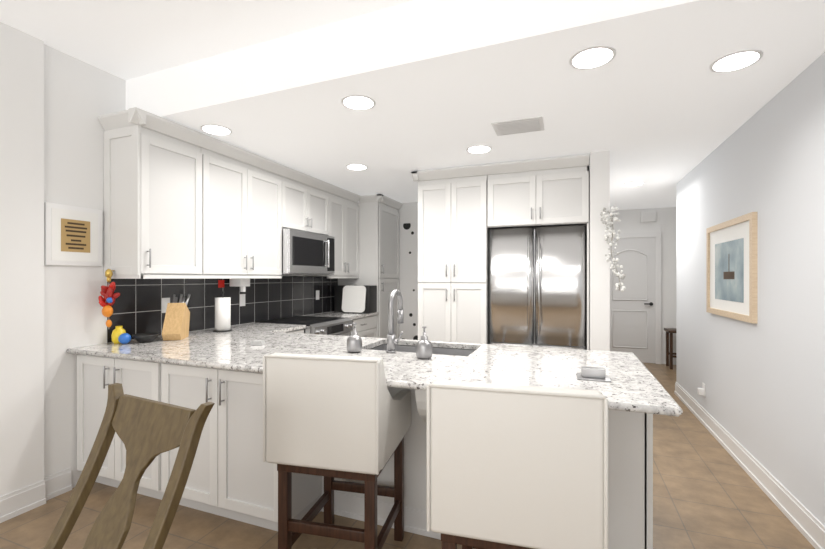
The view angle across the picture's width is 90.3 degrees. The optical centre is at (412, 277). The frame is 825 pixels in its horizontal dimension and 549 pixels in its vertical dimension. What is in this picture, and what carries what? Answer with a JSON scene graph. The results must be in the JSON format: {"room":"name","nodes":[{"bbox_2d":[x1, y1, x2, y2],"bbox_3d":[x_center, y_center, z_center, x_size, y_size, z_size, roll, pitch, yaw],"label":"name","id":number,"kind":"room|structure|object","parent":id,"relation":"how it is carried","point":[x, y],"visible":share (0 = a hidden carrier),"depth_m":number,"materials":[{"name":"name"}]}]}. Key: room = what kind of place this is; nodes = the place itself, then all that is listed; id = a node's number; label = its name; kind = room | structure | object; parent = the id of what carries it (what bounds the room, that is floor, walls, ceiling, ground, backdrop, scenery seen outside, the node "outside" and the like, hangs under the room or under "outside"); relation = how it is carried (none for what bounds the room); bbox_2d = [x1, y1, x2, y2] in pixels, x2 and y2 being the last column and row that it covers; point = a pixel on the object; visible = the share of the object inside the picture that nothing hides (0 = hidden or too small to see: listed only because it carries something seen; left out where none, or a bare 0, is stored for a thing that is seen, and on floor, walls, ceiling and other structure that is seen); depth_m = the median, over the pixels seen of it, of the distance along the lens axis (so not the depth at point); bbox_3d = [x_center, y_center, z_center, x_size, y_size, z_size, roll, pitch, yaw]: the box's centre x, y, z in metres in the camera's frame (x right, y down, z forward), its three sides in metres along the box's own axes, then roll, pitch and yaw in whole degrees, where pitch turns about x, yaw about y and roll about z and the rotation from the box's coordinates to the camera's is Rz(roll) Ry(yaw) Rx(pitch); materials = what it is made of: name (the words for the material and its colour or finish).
{"room":"kitchen","nodes":[
{"label":"kitchen","id":0,"kind":"room"},
{"bbox_2d":[0,22,304,496],"bbox_3d":[-2.329,-0.120,2.672,0.235,3.000,8.520,0,0,21],"label":"wall","id":1,"kind":"structure","parent":0,"point":[52,100],"depth_m":2.51,"materials":[{"name":"white paint"}]},
{"bbox_2d":[44,202,101,265],"bbox_3d":[-2.218,-0.275,2.694,0.026,0.390,0.330,0,0,21],"label":"print","id":2,"kind":"object","parent":1,"relation":"attached to","point":[72,235],"visible":0.9,"depth_m":2.67,"materials":[{"name":"white paper"}]},
{"bbox_2d":[98,107,213,278],"bbox_3d":[-1.897,-0.570,3.081,0.345,1.100,0.585,0,0,21],"label":"upper cabinet","id":3,"kind":"object","parent":1,"relation":"attached to","point":[182,202],"depth_m":2.88,"materials":[{"name":"white wood"}]},
{"bbox_2d":[98,269,119,328],"bbox_3d":[-2.066,0.143,2.789,0.141,0.413,0.108,0,0,21],"label":"hanging ornament","id":4,"kind":"object","parent":3,"relation":"hanging from","point":[106,302],"visible":1,"depth_m":2.77,"materials":[{"name":"multicoloured metal"}]},
{"bbox_2d":[107,276,337,342],"bbox_3d":[-1.602,0.230,4.326,0.008,0.500,3.070,0,0,21],"label":"tile backsplash","id":5,"kind":"structure","parent":1,"relation":"attached to","point":[136,306],"depth_m":3.73,"materials":[{"name":"black tile"}]},
{"bbox_2d":[161,298,169,312],"bbox_3d":[-1.987,0.220,3.301,0.008,0.120,0.074,0,0,21],"label":"outlet","id":6,"kind":"object","parent":5,"relation":"attached to","point":[165,302],"depth_m":3.29,"materials":[{"name":"white plastic"}]},
{"bbox_2d":[218,280,223,287],"bbox_3d":[-1.786,0.055,3.829,0.004,0.070,0.070,0,0,21],"label":"sticker","id":7,"kind":"object","parent":5,"relation":"attached to","point":[220,283],"visible":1,"depth_m":3.82,"materials":[{"name":"red plastic"}]},
{"bbox_2d":[240,294,244,305],"bbox_3d":[-1.689,0.220,4.076,0.008,0.120,0.074,0,0,21],"label":"outlet","id":8,"kind":"object","parent":5,"relation":"attached to","point":[242,296],"depth_m":4.07,"materials":[{"name":"white plastic"}]},
{"bbox_2d":[316,290,318,299],"bbox_3d":[-1.223,0.220,5.290,0.008,0.120,0.074,0,0,21],"label":"outlet","id":9,"kind":"object","parent":5,"relation":"attached to","point":[317,291],"depth_m":5.28,"materials":[{"name":"white plastic"}]},
{"bbox_2d":[214,139,285,278],"bbox_3d":[-1.655,-0.570,3.712,0.345,1.100,1.014,0,0,21],"label":"upper cabinet","id":10,"kind":"object","parent":1,"relation":"attached to","point":[250,189],"depth_m":3.67,"materials":[{"name":"white wood"}]},
{"bbox_2d":[230,279,249,291],"bbox_3d":[-1.625,0.068,3.880,0.160,0.124,0.120,0,0,21],"label":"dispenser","id":11,"kind":"object","parent":10,"relation":"attached to","point":[241,283],"visible":1,"depth_m":3.83,"materials":[{"name":"white plastic"}]},
{"bbox_2d":[286,167,329,235],"bbox_3d":[-1.319,-0.809,4.587,0.345,0.620,0.860,0,0,21],"label":"upper cabinet","id":12,"kind":"object","parent":1,"relation":"attached to","point":[307,198],"depth_m":4.51,"materials":[{"name":"white wood"}]},
{"bbox_2d":[282,229,334,274],"bbox_3d":[-1.258,-0.267,4.564,0.476,0.457,0.850,0,0,21],"label":"microwave","id":13,"kind":"object","parent":12,"relation":"attached to","point":[306,253],"visible":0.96,"depth_m":4.38,"materials":[{"name":"silver metal"}]},
{"bbox_2d":[305,184,360,277],"bbox_3d":[-1.029,-0.570,5.343,0.345,1.100,0.760,0,0,21],"label":"upper cabinet","id":14,"kind":"object","parent":1,"relation":"attached to","point":[344,208],"depth_m":5.27,"materials":[{"name":"white wood"}]},
{"bbox_2d":[398,223,417,339],"bbox_3d":[0.149,0.280,6.067,0.870,2.200,0.003,0,0,21],"label":"wall decal","id":15,"kind":"object","parent":1,"relation":"attached to","point":[408,263],"depth_m":6.14},
{"bbox_2d":[0,363,814,548],"bbox_3d":[0.722,1.430,2.508,6.050,0.100,10.400,0,0,21],"label":"floor","id":16,"kind":"structure","parent":0,"point":[708,493],"depth_m":2.35,"materials":[{"name":"tile"}]},
{"bbox_2d":[44,383,214,548],"bbox_3d":[-0.996,0.880,1.056,0.526,1.000,0.706,0,0,27],"label":"dining chair","id":17,"kind":"object","parent":16,"relation":"on","point":[147,431],"visible":1,"depth_m":1.27,"materials":[{"name":"brown wood"}]},
{"bbox_2d":[287,329,303,332],"bbox_3d":[-1.433,0.935,3.907,0.620,0.888,0.468,0,0,21],"label":"base cabinet","id":18,"kind":"object","parent":16,"relation":"on","point":[299,330],"depth_m":3.92,"materials":[{"name":"white"}]},
{"bbox_2d":[255,316,352,335],"bbox_3d":[-1.131,0.918,4.456,0.784,0.924,0.758,0,0,21],"label":"range","id":19,"kind":"object","parent":16,"relation":"on","point":[341,326],"visible":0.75,"depth_m":4.35,"materials":[{"name":"silver metal"}]},
{"bbox_2d":[263,353,410,548],"bbox_3d":[-0.322,0.854,1.973,0.518,1.053,0.586,0,0,13],"label":"bar stool","id":20,"kind":"object","parent":16,"relation":"on","point":[329,418],"visible":1,"depth_m":1.72,"materials":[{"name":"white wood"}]},
{"bbox_2d":[352,315,376,337],"bbox_3d":[-0.919,0.935,5.248,0.620,0.888,0.856,0,0,21],"label":"base cabinet","id":21,"kind":"object","parent":16,"relation":"on","point":[365,326],"depth_m":5.27,"materials":[{"name":"white wood"}]},
{"bbox_2d":[77,354,652,548],"bbox_3d":[-0.453,0.935,2.592,3.388,0.889,1.126,0,0,21],"label":"base cabinet","id":22,"kind":"object","parent":16,"relation":"on","point":[233,475],"visible":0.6,"depth_m":2.25,"materials":[{"name":"white wood"}]},
{"bbox_2d":[231,322,305,330],"bbox_3d":[-1.428,0.475,3.894,0.637,0.030,0.497,0,0,21],"label":"countertop","id":23,"kind":"structure","parent":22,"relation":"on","point":[281,327],"depth_m":3.97,"materials":[{"name":"white stone"}]},
{"bbox_2d":[304,311,377,318],"bbox_3d":[-0.911,0.475,5.242,0.637,0.030,0.860,0,0,21],"label":"countertop","id":24,"kind":"structure","parent":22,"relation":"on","point":[327,314],"depth_m":5.16,"materials":[{"name":"white stone"}]},
{"bbox_2d":[334,285,376,312],"bbox_3d":[-0.777,0.279,5.495,0.530,0.359,0.288,0,0,21],"label":"cutting board","id":25,"kind":"object","parent":24,"relation":"on","point":[355,298],"visible":0.98,"depth_m":5.38,"materials":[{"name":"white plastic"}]},
{"bbox_2d":[66,327,682,416],"bbox_3d":[-0.436,0.576,2.591,3.422,0.235,1.175,0,0,21],"label":"countertop","id":26,"kind":"structure","parent":22,"relation":"on","point":[634,385],"depth_m":2.32,"materials":[{"name":"white stone"}]},
{"bbox_2d":[111,326,130,343],"bbox_3d":[-2.036,0.399,2.873,0.157,0.120,0.092,0,0,21],"label":"ceramic jar","id":27,"kind":"object","parent":26,"relation":"on","point":[119,335],"visible":1,"depth_m":2.85,"materials":[{"name":"yellow ceramic"}]},
{"bbox_2d":[132,333,159,342],"bbox_3d":[-1.913,0.431,2.941,0.170,0.055,0.170,0,0,21],"label":"bowl","id":28,"kind":"object","parent":26,"relation":"on","point":[144,337],"visible":1,"depth_m":2.90,"materials":[{"name":"black plastic"}]},
{"bbox_2d":[162,294,189,340],"bbox_3d":[-1.795,0.293,3.120,0.128,0.332,0.267,0,0,-14],"label":"knife block","id":29,"kind":"object","parent":26,"relation":"on","point":[176,322],"visible":1,"depth_m":3.07,"materials":[{"name":"brown wood"}]},
{"bbox_2d":[213,291,231,331],"bbox_3d":[-1.639,0.286,3.543,0.150,0.346,0.150,0,0,21],"label":"paper towel","id":30,"kind":"object","parent":26,"relation":"on","point":[222,313],"visible":1,"depth_m":3.49,"materials":[{"name":"white paper"}]},
{"bbox_2d":[251,340,264,344],"bbox_3d":[-1.061,0.445,2.817,0.080,0.028,0.060,0,0,1],"label":"cap","id":31,"kind":"object","parent":26,"relation":"on","point":[258,342],"visible":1,"depth_m":2.79,"materials":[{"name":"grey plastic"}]},
{"bbox_2d":[347,322,361,352],"bbox_3d":[-0.361,0.368,2.549,0.098,0.181,0.097,0,0,21],"label":"soap dispenser","id":32,"kind":"object","parent":26,"relation":"on","point":[354,342],"visible":1,"depth_m":2.51,"materials":[{"name":"silver metal"}]},
{"bbox_2d":[386,289,403,352],"bbox_3d":[-0.083,0.266,2.587,0.110,0.387,0.201,0,0,21],"label":"faucet","id":33,"kind":"object","parent":26,"relation":"on","point":[391,341],"visible":1,"depth_m":2.52,"materials":[{"name":"silver metal"}]},
{"bbox_2d":[416,326,432,358],"bbox_3d":[0.067,0.368,2.352,0.098,0.181,0.097,0,0,21],"label":"soap dispenser","id":34,"kind":"object","parent":26,"relation":"on","point":[424,348],"visible":1,"depth_m":2.32,"materials":[{"name":"silver metal"}]},
{"bbox_2d":[577,366,610,381],"bbox_3d":[0.832,0.436,1.887,0.140,0.045,0.120,0,0,21],"label":"dish","id":35,"kind":"object","parent":26,"relation":"on","point":[594,373],"depth_m":1.86,"materials":[{"name":"white ceramic"}]},
{"bbox_2d":[338,194,402,338],"bbox_3d":[-0.610,0.130,5.941,0.700,2.500,0.745,0,0,21],"label":"tall cabinet","id":36,"kind":"object","parent":16,"relation":"on","point":[379,241],"visible":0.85,"depth_m":5.63,"materials":[{"name":"white wood"}]},
{"bbox_2d":[415,164,489,343],"bbox_3d":[0.524,0.130,4.553,0.734,2.500,0.715,0,0,21],"label":"tall cabinet","id":37,"kind":"object","parent":16,"relation":"on","point":[463,211],"depth_m":4.20,"materials":[{"name":"white wood"}]},
{"bbox_2d":[427,380,607,548],"bbox_3d":[0.368,0.854,1.484,0.518,1.053,0.586,0,0,15],"label":"bar stool","id":38,"kind":"object","parent":16,"relation":"on","point":[516,467],"visible":1,"depth_m":1.20,"materials":[{"name":"beige fabric"}]},
{"bbox_2d":[489,225,584,349],"bbox_3d":[1.289,0.448,4.228,0.893,1.865,0.752,0,0,21],"label":"refrigerator","id":39,"kind":"object","parent":16,"relation":"on","point":[536,286],"visible":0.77,"depth_m":3.91,"materials":[{"name":"silver metal"}]},
{"bbox_2d":[664,328,675,369],"bbox_3d":[4.080,1.085,6.275,0.340,0.590,0.340,0,0,21],"label":"stool","id":40,"kind":"object","parent":16,"relation":"on","point":[671,331],"visible":0.46,"depth_m":6.19,"materials":[{"name":"brown wood"}]},
{"bbox_2d":[0,0,824,209],"bbox_3d":[0.722,-1.376,2.508,6.050,0.488,10.400,0,0,21],"label":"ceiling","id":41,"kind":"structure","parent":0,"point":[658,107],"depth_m":2.46,"materials":[{"name":"white paint"}]},
{"bbox_2d":[200,124,231,134],"bbox_3d":[-1.497,-1.129,3.132,0.223,0.006,0.223,0,0,-24],"label":"recessed light","id":42,"kind":"object","parent":41,"relation":"in","point":[208,128],"depth_m":3.11,"materials":[{"name":"white plastic"}]},
{"bbox_2d":[346,164,367,169],"bbox_3d":[-0.568,-1.129,4.179,0.223,0.006,0.223,0,0,-24],"label":"recessed light","id":43,"kind":"object","parent":41,"relation":"in","point":[351,166],"depth_m":4.18,"materials":[{"name":"white"}]},
{"bbox_2d":[341,95,375,109],"bbox_3d":[-0.349,-1.129,2.644,0.223,0.006,0.223,0,0,-24],"label":"recessed light","id":44,"kind":"object","parent":41,"relation":"in","point":[355,102],"depth_m":2.63,"materials":[{"name":"white plastic"}]},
{"bbox_2d":[466,145,491,153],"bbox_3d":[0.586,-1.129,3.605,0.223,0.006,0.223,0,0,-24],"label":"recessed light","id":45,"kind":"object","parent":41,"relation":"in","point":[476,149],"depth_m":3.59,"materials":[{"name":"white"}]},
{"bbox_2d":[491,116,544,135],"bbox_3d":[0.791,-1.126,3.063,0.360,0.012,0.287,0,0,21],"label":"ceiling vent","id":46,"kind":"object","parent":41,"relation":"in","point":[520,126],"visible":1,"depth_m":3.03,"materials":[{"name":"white metal"}]},
{"bbox_2d":[569,46,616,69],"bbox_3d":[0.924,-1.129,2.107,0.223,0.006,0.223,0,0,-24],"label":"recessed light","id":47,"kind":"object","parent":41,"relation":"in","point":[592,57],"depth_m":2.09,"materials":[{"name":"white plastic"}]},
{"bbox_2d":[623,182,643,185],"bbox_3d":[2.661,-1.129,4.930,0.223,0.006,0.223,0,0,-24],"label":"recessed light","id":48,"kind":"object","parent":41,"relation":"in","point":[631,183],"depth_m":4.92,"materials":[{"name":"white plastic"}]},
{"bbox_2d":[709,49,763,72],"bbox_3d":[1.687,-1.129,2.141,0.223,0.006,0.223,0,0,-24],"label":"recessed light","id":49,"kind":"object","parent":41,"relation":"in","point":[738,60],"depth_m":2.13,"materials":[{"name":"white plastic"}]},
{"bbox_2d":[589,150,611,350],"bbox_3d":[2.351,-0.120,5.428,0.160,3.000,3.780,0,0,21],"label":"wall","id":50,"kind":"structure","parent":0,"point":[599,162],"depth_m":3.66,"materials":[{"name":"white paint"}]},
{"bbox_2d":[487,154,588,233],"bbox_3d":[1.308,-0.812,4.252,0.935,0.615,0.715,0,0,21],"label":"upper cabinet","id":51,"kind":"object","parent":50,"relation":"attached to","point":[546,192],"depth_m":3.91,"materials":[{"name":"white wood"}]},
{"bbox_2d":[600,206,625,290],"bbox_3d":[1.748,-0.254,3.582,0.200,0.741,0.092,0,0,21],"label":"flowers","id":52,"kind":"object","parent":50,"relation":"hanging from","point":[611,236],"visible":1,"depth_m":3.57,"materials":[{"name":"grey plant"}]},
{"bbox_2d":[612,209,643,233],"bbox_3d":[4.136,-0.120,6.660,2.250,3.000,0.200,0,0,21],"label":"wall","id":53,"kind":"structure","parent":0,"point":[630,219],"depth_m":6.77,"materials":[{"name":"white paint"}]},
{"bbox_2d":[610,232,660,363],"bbox_3d":[3.565,0.323,6.720,0.890,2.115,0.093,0,0,21],"label":"hall door","id":54,"kind":"structure","parent":53,"relation":"in","point":[635,316],"depth_m":6.69,"materials":[{"name":"white wood"}]},
{"bbox_2d":[641,211,655,221],"bbox_3d":[3.820,-0.995,6.644,0.210,0.170,0.052,0,0,21],"label":"door chime","id":55,"kind":"object","parent":53,"relation":"attached to","point":[648,216],"visible":0.98,"depth_m":6.62,"materials":[{"name":"white paint"}]},
{"bbox_2d":[644,52,824,525],"bbox_3d":[2.780,-0.120,1.718,1.640,3.000,10.400,0,0,21],"label":"wall","id":56,"kind":"structure","parent":0,"point":[762,402],"depth_m":2.62,"materials":[{"name":"white paint"}]},
{"bbox_2d":[0,355,824,548],"bbox_3d":[0.686,1.310,2.414,5.650,0.140,10.200,0,0,21],"label":"baseboard","id":57,"kind":"structure","parent":56,"relation":"attached to","point":[805,521],"depth_m":2.54,"materials":[{"name":"white wood"}]},
{"bbox_2d":[697,382,705,396],"bbox_3d":[2.743,1.060,3.896,0.050,0.120,0.080,0,0,21],"label":"outlet","id":58,"kind":"object","parent":56,"relation":"attached to","point":[701,391],"visible":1,"depth_m":3.87,"materials":[{"name":"white plastic"}]},
{"bbox_2d":[706,212,756,323],"bbox_3d":[2.509,-0.070,3.257,0.030,0.760,1.000,0,0,21],"label":"picture","id":59,"kind":"object","parent":56,"relation":"attached to","point":[731,268],"visible":1,"depth_m":3.15,"materials":[{"name":"brown wood"}]}
]}

